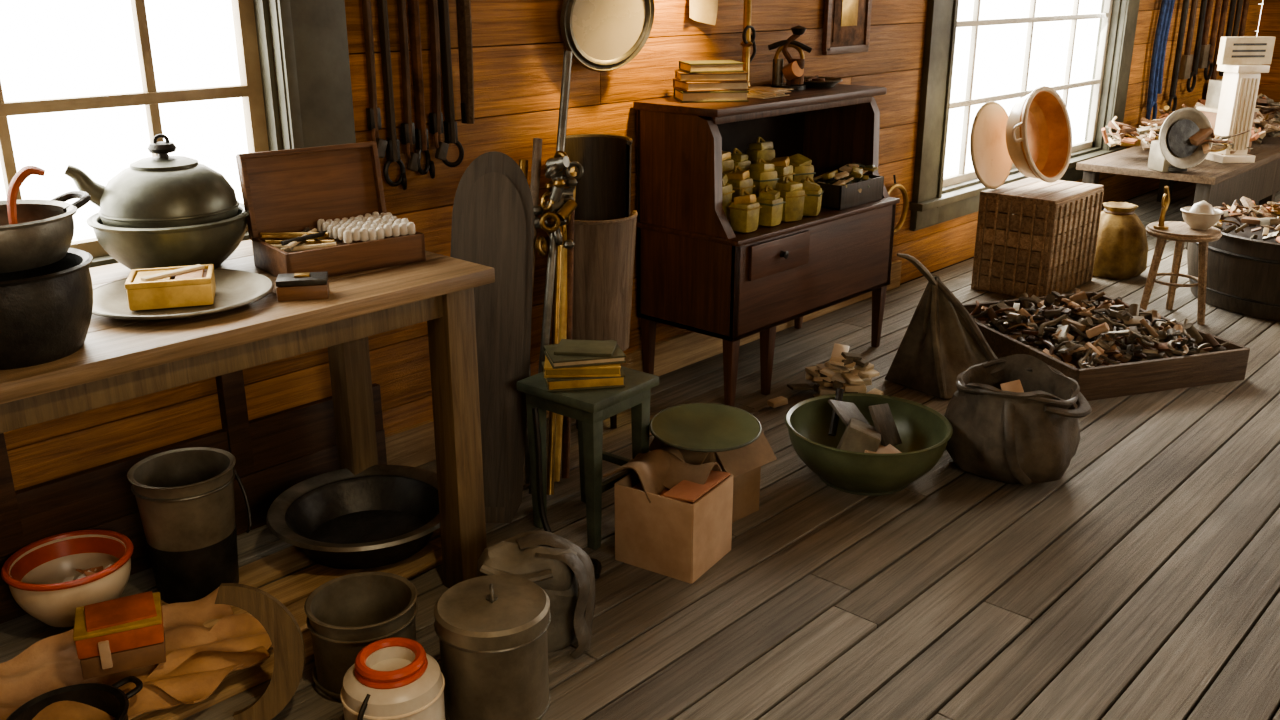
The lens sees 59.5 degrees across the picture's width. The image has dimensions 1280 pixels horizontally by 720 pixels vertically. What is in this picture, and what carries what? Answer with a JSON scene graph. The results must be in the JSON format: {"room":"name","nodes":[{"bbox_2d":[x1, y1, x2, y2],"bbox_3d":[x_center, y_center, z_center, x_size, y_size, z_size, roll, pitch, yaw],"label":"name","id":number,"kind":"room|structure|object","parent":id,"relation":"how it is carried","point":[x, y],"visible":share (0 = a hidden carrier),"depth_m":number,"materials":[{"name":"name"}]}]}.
{"room":"junk shop","nodes":[
{"label":"junk shop","id":0,"kind":"room"},
{"bbox_2d":[4,0,1262,490],"bbox_3d":[0.906,-1.446,4.791,0.110,2.610,11.800,16,25,40],"label":"wall","id":1,"kind":"structure","parent":0,"point":[519,47],"depth_m":3.47,"materials":[{"name":"brown wood"}]},
{"bbox_2d":[0,0,355,267],"bbox_3d":[-1.432,-0.736,2.303,0.155,1.470,1.870,16,25,40],"label":"window","id":2,"kind":"structure","parent":1,"relation":"in","point":[309,40],"depth_m":2.83,"materials":[{"name":"grey paint"}]},
{"bbox_2d":[0,370,386,623],"bbox_3d":[-1.878,0.429,2.107,0.036,0.670,3.300,16,25,40],"label":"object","id":3,"kind":"structure","parent":1,"relation":"attached to","point":[273,453],"depth_m":2.89,"materials":[{"name":"brown wood"}]},
{"bbox_2d":[362,0,474,189],"bbox_3d":[-0.603,-0.939,3.086,0.065,0.921,0.440,16,25,40],"label":"hanging tools","id":4,"kind":"object","parent":1,"relation":"hanging from","point":[438,10],"visible":0.95,"depth_m":3.12,"materials":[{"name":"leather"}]},
{"bbox_2d":[560,0,654,71],"bbox_3d":[-0.100,-1.103,3.529,0.349,0.383,0.087,-11,22,-29],"label":"round wall mirror","id":5,"kind":"object","parent":1,"relation":"attached to","point":[601,35],"visible":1,"depth_m":3.55,"materials":[{"name":"silver glass"}]},
{"bbox_2d":[385,260,901,466],"bbox_3d":[0.246,-0.065,4.397,0.022,0.130,3.000,16,25,40],"label":"baseboard","id":6,"kind":"structure","parent":1,"relation":"attached to","point":[414,445],"depth_m":4.22,"materials":[{"name":"brown wood"}]},
{"bbox_2d":[689,0,717,24],"bbox_3d":[0.225,-1.275,3.932,0.028,0.196,0.173,17,25,41],"label":"paper note","id":7,"kind":"object","parent":1,"relation":"attached to","point":[704,11],"visible":1,"depth_m":3.95,"materials":[{"name":"paper"}]},
{"bbox_2d":[822,0,871,54],"bbox_3d":[0.860,-1.466,4.615,0.022,0.390,0.330,16,25,40],"label":"framed picture","id":8,"kind":"object","parent":1,"relation":"attached to","point":[846,23],"visible":1,"depth_m":4.62,"materials":[{"name":"brown wood"}]},
{"bbox_2d":[887,175,907,233],"bbox_3d":[1.184,-0.723,5.227,0.027,0.283,0.244,16,25,40],"label":"hoop","id":9,"kind":"object","parent":1,"relation":"attached to","point":[892,187],"visible":0.61,"depth_m":5.28,"materials":[{"name":"gold metal"}]},
{"bbox_2d":[908,0,1139,230],"bbox_3d":[2.168,-1.817,6.066,0.180,1.850,2.620,16,25,40],"label":"window","id":10,"kind":"structure","parent":1,"relation":"in","point":[937,198],"depth_m":5.77,"materials":[{"name":"grey paint"}]},
{"bbox_2d":[1145,0,1174,126],"bbox_3d":[3.392,-2.250,7.227,0.047,1.561,0.236,16,25,40],"label":"rope","id":11,"kind":"object","parent":1,"relation":"hanging from","point":[1167,6],"visible":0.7,"depth_m":7.28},
{"bbox_2d":[1167,0,1249,110],"bbox_3d":[4.094,-2.510,7.963,0.069,1.400,1.600,16,25,40],"label":"hanging tools","id":12,"kind":"object","parent":1,"relation":"attached to","point":[1203,52],"visible":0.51,"depth_m":7.86,"materials":[{"name":"metal"}]},
{"bbox_2d":[0,181,1279,719],"bbox_3d":[2.864,0.341,3.505,5.500,0.066,12.100,16,25,40],"label":"floor","id":13,"kind":"structure","parent":0,"point":[1141,581],"depth_m":2.79,"materials":[{"name":"brown wood"}]},
{"bbox_2d":[1,529,133,626],"bbox_3d":[-1.303,0.512,2.575,0.272,0.140,0.272,16,25,40],"label":"bowl","id":14,"kind":"object","parent":13,"relation":"on","point":[50,577],"visible":0.98,"depth_m":2.57,"materials":[{"name":"white ceramic"}]},
{"bbox_2d":[0,240,494,587],"bbox_3d":[-1.506,0.420,1.931,0.684,0.800,2.760,16,25,40],"label":"wooden table","id":15,"kind":"object","parent":13,"relation":"on","point":[119,360],"visible":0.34,"depth_m":2.37,"materials":[{"name":"brown wood"}]},
{"bbox_2d":[0,166,92,369],"bbox_3d":[-1.091,-0.224,1.897,0.279,0.442,0.279,-5,19,-13],"label":"pots","id":16,"kind":"object","parent":15,"relation":"on","point":[46,288],"visible":1,"depth_m":1.88,"materials":[{"name":"grey metal"}]},
{"bbox_2d":[64,134,248,269],"bbox_3d":[-1.046,-0.350,2.491,0.343,0.303,0.343,11,22,29],"label":"kettle","id":17,"kind":"object","parent":15,"relation":"on","point":[162,210],"visible":0.9,"depth_m":2.40,"materials":[{"name":"metal"}]},
{"bbox_2d":[92,269,273,319],"bbox_3d":[-0.927,-0.128,2.259,0.364,0.026,0.364,16,25,40],"label":"metal plate","id":18,"kind":"object","parent":15,"relation":"on","point":[234,288],"visible":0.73,"depth_m":2.25,"materials":[{"name":"metal"}]},
{"bbox_2d":[125,264,215,310],"bbox_3d":[-0.934,-0.148,2.236,0.157,0.060,0.122,-6,20,-17],"label":"tin box","id":19,"kind":"object","parent":18,"relation":"on","point":[192,285],"visible":1,"depth_m":2.19,"materials":[{"name":"metal"}]},
{"bbox_2d":[276,271,329,301],"bbox_3d":[-0.693,-0.154,2.301,0.100,0.048,0.065,-4,19,-12],"label":"trinket box","id":20,"kind":"object","parent":15,"relation":"on","point":[308,285],"visible":1,"depth_m":2.28,"materials":[{"name":"brown wood"}]},
{"bbox_2d":[236,141,425,276],"bbox_3d":[-0.700,-0.346,2.549,0.330,0.252,0.242,-14,24,-36],"label":"box","id":21,"kind":"object","parent":15,"relation":"on","point":[321,208],"visible":1,"depth_m":2.56,"materials":[{"name":"brown wood"}]},
{"bbox_2d":[215,583,304,719],"bbox_3d":[-0.748,0.585,2.219,0.162,0.294,0.091,-3,19,-9],"label":"wheel rim","id":22,"kind":"object","parent":13,"relation":"on","point":[284,632],"visible":1,"depth_m":2.21,"materials":[{"name":"brown wood"}]},
{"bbox_2d":[128,528,442,719],"bbox_3d":[-0.881,0.586,2.628,0.503,0.035,1.303,16,25,40],"label":"planks","id":23,"kind":"object","parent":13,"relation":"on","point":[293,590],"visible":0.12,"depth_m":2.71,"materials":[{"name":"brown wood"}]},
{"bbox_2d":[6,676,142,719],"bbox_3d":[-1.071,0.720,2.125,0.237,0.108,0.220,-6,20,-17],"label":"frying pan","id":24,"kind":"object","parent":23,"relation":"on","point":[110,699],"visible":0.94,"depth_m":2.19,"materials":[{"name":"black metal"}]},
{"bbox_2d":[0,587,271,719],"bbox_3d":[-1.038,0.637,2.350,0.573,0.064,0.423,-13,23,-33],"label":"cloth","id":25,"kind":"object","parent":23,"relation":"on","point":[199,658],"visible":0.68,"depth_m":2.33,"materials":[{"name":"brown fabric"}]},
{"bbox_2d":[73,591,165,678],"bbox_3d":[-1.067,0.563,2.304,0.162,0.112,0.129,-8,20,-22],"label":"box","id":26,"kind":"object","parent":25,"relation":"on","point":[126,633],"visible":1,"depth_m":2.27,"materials":[{"name":"orange paint"}]},
{"bbox_2d":[127,447,251,603],"bbox_3d":[-1.074,0.408,2.686,0.238,0.336,0.243,16,25,40],"label":"bucket","id":27,"kind":"object","parent":23,"relation":"on","point":[184,496],"visible":0.95,"depth_m":2.62,"materials":[{"name":"metal"}]},
{"bbox_2d":[266,465,439,568],"bbox_3d":[-0.705,0.417,2.888,0.486,0.106,0.486,16,25,40],"label":"basin","id":28,"kind":"object","parent":23,"relation":"on","point":[380,515],"visible":0.88,"depth_m":2.96,"materials":[{"name":"grey metal"}]},
{"bbox_2d":[304,572,417,699],"bbox_3d":[-0.587,0.590,2.388,0.232,0.185,0.232,16,25,40],"label":"metal pot","id":29,"kind":"object","parent":13,"relation":"on","point":[345,614],"visible":0.75,"depth_m":2.38,"materials":[{"name":"grey metal"}]},
{"bbox_2d":[340,637,444,719],"bbox_3d":[-0.472,0.658,2.136,0.195,0.218,0.203,16,25,40],"label":"jar","id":30,"kind":"object","parent":13,"relation":"on","point":[394,678],"visible":1,"depth_m":2.07,"materials":[{"name":"ceramic"}]},
{"bbox_2d":[450,151,533,522],"bbox_3d":[-0.407,-0.052,3.015,0.224,0.978,0.294,2,19,7],"label":"wooden board","id":31,"kind":"object","parent":13,"relation":"on","point":[493,212],"visible":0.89,"depth_m":3.00,"materials":[{"name":"brown wood"}]},
{"bbox_2d":[434,575,550,719],"bbox_3d":[-0.295,0.579,2.267,0.233,0.282,0.233,16,25,40],"label":"tin canister","id":32,"kind":"object","parent":13,"relation":"on","point":[491,630],"visible":0.99,"depth_m":2.19,"materials":[{"name":"grey metal"}]},
{"bbox_2d":[476,531,594,658],"bbox_3d":[-0.230,0.521,2.490,0.262,0.254,0.196,-2,19,-7],"label":"cloth","id":33,"kind":"object","parent":13,"relation":"on","point":[557,565],"visible":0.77,"depth_m":2.45,"materials":[{"name":"fabric"}]},
{"bbox_2d":[519,51,583,494],"bbox_3d":[-0.275,-0.245,3.219,0.207,1.220,0.484,2,19,7],"label":"bundle","id":34,"kind":"object","parent":13,"relation":"on","point":[556,218],"visible":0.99,"depth_m":3.23,"materials":[{"name":"grey metal"}]},
{"bbox_2d":[532,408,601,578],"bbox_3d":[-0.206,0.343,2.782,0.241,0.405,0.134,10,21,27],"label":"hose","id":35,"kind":"object","parent":13,"relation":"on","point":[537,435],"visible":0.41,"depth_m":2.83,"materials":[{"name":"black rubber"}]},
{"bbox_2d":[517,366,658,549],"bbox_3d":[-0.136,0.249,3.018,0.270,0.424,0.270,14,24,36],"label":"stool","id":36,"kind":"object","parent":13,"relation":"on","point":[589,407],"visible":0.62,"depth_m":2.92,"materials":[{"name":"paint"}]},
{"bbox_2d":[542,339,625,391],"bbox_3d":[-0.148,0.009,2.923,0.216,0.089,0.172,-2,19,-5],"label":"books","id":37,"kind":"object","parent":36,"relation":"on","point":[570,364],"visible":1,"depth_m":2.86,"materials":[{"name":"yellow paper"}]},
{"bbox_2d":[565,134,637,428],"bbox_3d":[-0.147,-0.239,3.637,0.282,0.948,0.269,-1,19,-2],"label":"barrel chair","id":38,"kind":"object","parent":13,"relation":"on","point":[604,227],"visible":0.7,"depth_m":3.57,"materials":[{"name":"brown wood"}]},
{"bbox_2d":[603,446,732,583],"bbox_3d":[0.079,0.370,2.893,0.267,0.276,0.242,12,22,31],"label":"cardboard box","id":39,"kind":"object","parent":13,"relation":"on","point":[673,516],"visible":0.99,"depth_m":2.81,"materials":[{"name":"brown cardboard"}]},
{"bbox_2d":[649,424,776,522],"bbox_3d":[0.198,0.311,3.089,0.251,0.260,0.267,-17,25,-41],"label":"cardboard box","id":40,"kind":"object","parent":13,"relation":"on","point":[745,463],"visible":0.26,"depth_m":3.04,"materials":[{"name":"brown cardboard"}]},
{"bbox_2d":[649,403,761,451],"bbox_3d":[0.175,0.184,3.001,0.302,0.035,0.302,-1,19,-2],"label":"round lid","id":41,"kind":"object","parent":40,"relation":"on","point":[697,427],"visible":1,"depth_m":3.01,"materials":[{"name":"paint"}]},
{"bbox_2d":[633,84,899,406],"bbox_3d":[0.507,-0.465,4.179,0.492,1.026,1.040,16,25,40],"label":"base cabinet","id":42,"kind":"object","parent":13,"relation":"on","point":[696,273],"visible":0.86,"depth_m":3.90,"materials":[{"name":"wood"}]},
{"bbox_2d":[673,60,749,102],"bbox_3d":[0.242,-0.954,3.826,0.240,0.126,0.194,-2,19,-7],"label":"books","id":43,"kind":"object","parent":42,"relation":"on","point":[700,80],"visible":1,"depth_m":3.76,"materials":[{"name":"paper"}]},
{"bbox_2d":[740,0,755,87],"bbox_3d":[0.386,-1.191,4.035,0.099,0.440,0.099,-1,19,-2],"label":"candle stand","id":44,"kind":"object","parent":42,"relation":"on","point":[748,38],"visible":0.87,"depth_m":4.04,"materials":[{"name":"metal"}]},
{"bbox_2d":[747,86,792,98],"bbox_3d":[0.435,-0.956,3.999,0.208,0.017,0.225,16,25,40],"label":"loose papers","id":45,"kind":"object","parent":42,"relation":"on","point":[760,92],"visible":0.83,"depth_m":3.96,"materials":[{"name":"beige paper"}]},
{"bbox_2d":[722,137,823,232],"bbox_3d":[0.419,-0.634,3.973,0.346,0.258,0.600,16,25,40],"label":"jars","id":46,"kind":"object","parent":42,"relation":"in","point":[761,188],"visible":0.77,"depth_m":3.92,"materials":[{"name":"gold metal"}]},
{"bbox_2d":[768,25,811,90],"bbox_3d":[0.557,-1.128,4.177,0.129,0.230,0.129,14,23,35],"label":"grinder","id":47,"kind":"object","parent":42,"relation":"on","point":[793,72],"visible":0.99,"depth_m":4.16,"materials":[{"name":"metal"}]},
{"bbox_2d":[786,75,842,87],"bbox_3d":[0.672,-1.077,4.327,0.219,0.037,0.219,16,25,40],"label":"dish","id":48,"kind":"object","parent":42,"relation":"on","point":[816,81],"visible":0.72,"depth_m":4.26,"materials":[{"name":"grey metal"}]},
{"bbox_2d":[813,163,883,209],"bbox_3d":[0.779,-0.669,4.262,0.172,0.138,0.300,16,25,40],"label":"box","id":49,"kind":"object","parent":42,"relation":"in","point":[848,188],"visible":0.96,"depth_m":4.20,"materials":[{"name":"brown wood"}]},
{"bbox_2d":[767,343,882,407],"bbox_3d":[0.683,0.056,3.964,0.328,0.177,0.457,16,25,40],"label":"pamphlets","id":50,"kind":"object","parent":13,"relation":"on","point":[831,375],"visible":0.98,"depth_m":3.96,"materials":[{"name":"beige paper"}]},
{"bbox_2d":[785,388,952,495],"bbox_3d":[0.675,0.243,3.341,0.489,0.227,0.489,16,25,40],"label":"basin","id":51,"kind":"object","parent":13,"relation":"on","point":[856,443],"visible":1,"depth_m":3.30,"materials":[{"name":"paint"}]},
{"bbox_2d":[885,253,996,398],"bbox_3d":[1.143,-0.145,4.060,0.415,0.490,0.284,-9,21,-24],"label":"sack","id":52,"kind":"object","parent":13,"relation":"on","point":[942,340],"visible":0.89,"depth_m":4.03,"materials":[{"name":"brown fabric"}]},
{"bbox_2d":[944,354,1091,485],"bbox_3d":[1.129,0.182,3.375,0.408,0.320,0.404,-6,20,-17],"label":"canvas bag","id":53,"kind":"object","parent":13,"relation":"on","point":[1013,419],"visible":0.99,"depth_m":3.25,"materials":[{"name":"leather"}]},
{"bbox_2d":[971,177,1103,297],"bbox_3d":[1.923,-0.592,5.410,0.386,0.474,0.568,16,25,40],"label":"crate","id":54,"kind":"object","parent":13,"relation":"on","point":[1035,231],"visible":0.94,"depth_m":5.24,"materials":[{"name":"brown wicker"}]},
{"bbox_2d":[970,101,1012,188],"bbox_3d":[1.655,-1.011,5.275,0.408,0.402,0.097,-18,25,-41],"label":"plate","id":55,"kind":"object","parent":54,"relation":"on","point":[992,162],"visible":0.85,"depth_m":5.28,"materials":[{"name":"ceramic"}]},
{"bbox_2d":[1006,86,1071,182],"bbox_3d":[1.857,-1.062,5.257,0.489,0.437,0.225,-17,25,-40],"label":"copper pan","id":56,"kind":"object","parent":54,"relation":"on","point":[1038,126],"visible":1,"depth_m":5.34,"materials":[{"name":"orange metal"}]},
{"bbox_2d":[963,288,1249,400],"bbox_3d":[1.765,-0.127,4.423,0.780,0.229,0.862,-6,20,-17],"label":"tray","id":57,"kind":"object","parent":13,"relation":"on","point":[1112,347],"visible":0.98,"depth_m":4.21,"materials":[{"name":"wood"}]},
{"bbox_2d":[1093,202,1147,279],"bbox_3d":[2.399,-0.609,5.644,0.311,0.355,0.307,16,25,40],"label":"vase","id":58,"kind":"object","parent":13,"relation":"on","point":[1122,244],"visible":0.91,"depth_m":5.53,"materials":[{"name":"metal"}]},
{"bbox_2d":[1076,134,1279,249],"bbox_3d":[3.796,-1.208,7.305,0.750,0.420,3.000,16,25,40],"label":"workbench","id":59,"kind":"object","parent":13,"relation":"on","point":[1218,183],"visible":0.45,"depth_m":6.44,"materials":[{"name":"brown wood"}]},
{"bbox_2d":[1148,107,1212,171],"bbox_3d":[2.938,-1.203,6.097,0.355,0.348,0.200,-4,19,-11],"label":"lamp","id":60,"kind":"object","parent":59,"relation":"on","point":[1173,151],"visible":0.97,"depth_m":6.04,"materials":[{"name":"metal"}]},
{"bbox_2d":[1101,93,1279,154],"bbox_3d":[3.769,-1.524,7.152,0.788,0.288,2.907,16,25,40],"label":"clutter","id":61,"kind":"object","parent":59,"relation":"on","point":[1267,121],"depth_m":6.45},
{"bbox_2d":[1196,79,1258,152],"bbox_3d":[3.539,-1.473,6.762,0.270,0.420,0.210,-6,20,-17],"label":"cartons","id":62,"kind":"object","parent":59,"relation":"on","point":[1210,110],"visible":0.3,"depth_m":6.71,"materials":[{"name":"paper"}]},
{"bbox_2d":[1205,64,1269,162],"bbox_3d":[3.412,-1.414,6.417,0.200,0.540,0.200,-2,19,-7],"label":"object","id":63,"kind":"object","parent":59,"relation":"on","point":[1240,83],"visible":0.91,"depth_m":6.36,"materials":[{"name":"white wood"}]},
{"bbox_2d":[1217,36,1275,64],"bbox_3d":[3.413,-1.742,6.304,0.300,0.150,0.053,-2,19,-7],"label":"sign","id":64,"kind":"object","parent":63,"relation":"on","point":[1254,50],"visible":1,"depth_m":6.28,"materials":[{"name":"paper"}]},
{"bbox_2d":[1140,221,1221,324],"bbox_3d":[2.351,-0.379,4.903,0.304,0.402,0.302,16,25,40],"label":"stool","id":65,"kind":"object","parent":13,"relation":"on","point":[1180,232],"visible":0.88,"depth_m":4.84,"materials":[{"name":"brown wood"}]},
{"bbox_2d":[1153,186,1169,229],"bbox_3d":[2.244,-0.655,4.797,0.060,0.185,0.060,-1,19,-2],"label":"figurine","id":66,"kind":"object","parent":65,"relation":"on","point":[1165,201],"visible":1,"depth_m":4.80,"materials":[{"name":"gold metal"}]},
{"bbox_2d":[1181,200,1223,229],"bbox_3d":[2.414,-0.627,4.814,0.169,0.120,0.169,16,25,40],"label":"bowl","id":67,"kind":"object","parent":65,"relation":"on","point":[1200,216],"visible":1,"depth_m":4.78,"materials":[{"name":"ceramic"}]},
{"bbox_2d":[1187,196,1279,321],"bbox_3d":[3.039,-0.502,5.140,0.976,0.477,0.976,16,25,40],"label":"tub","id":68,"kind":"object","parent":13,"relation":"on","point":[1243,266],"visible":0.79,"depth_m":4.96,"materials":[{"name":"black wood"}]},
{"bbox_2d":[1257,0,1279,101],"bbox_3d":[6.887,-2.283,7.250,5.200,2.610,0.110,16,25,40],"label":"wall","id":69,"kind":"structure","parent":0,"point":[1269,23],"depth_m":8.91,"materials":[{"name":"brown wood"}]}
]}

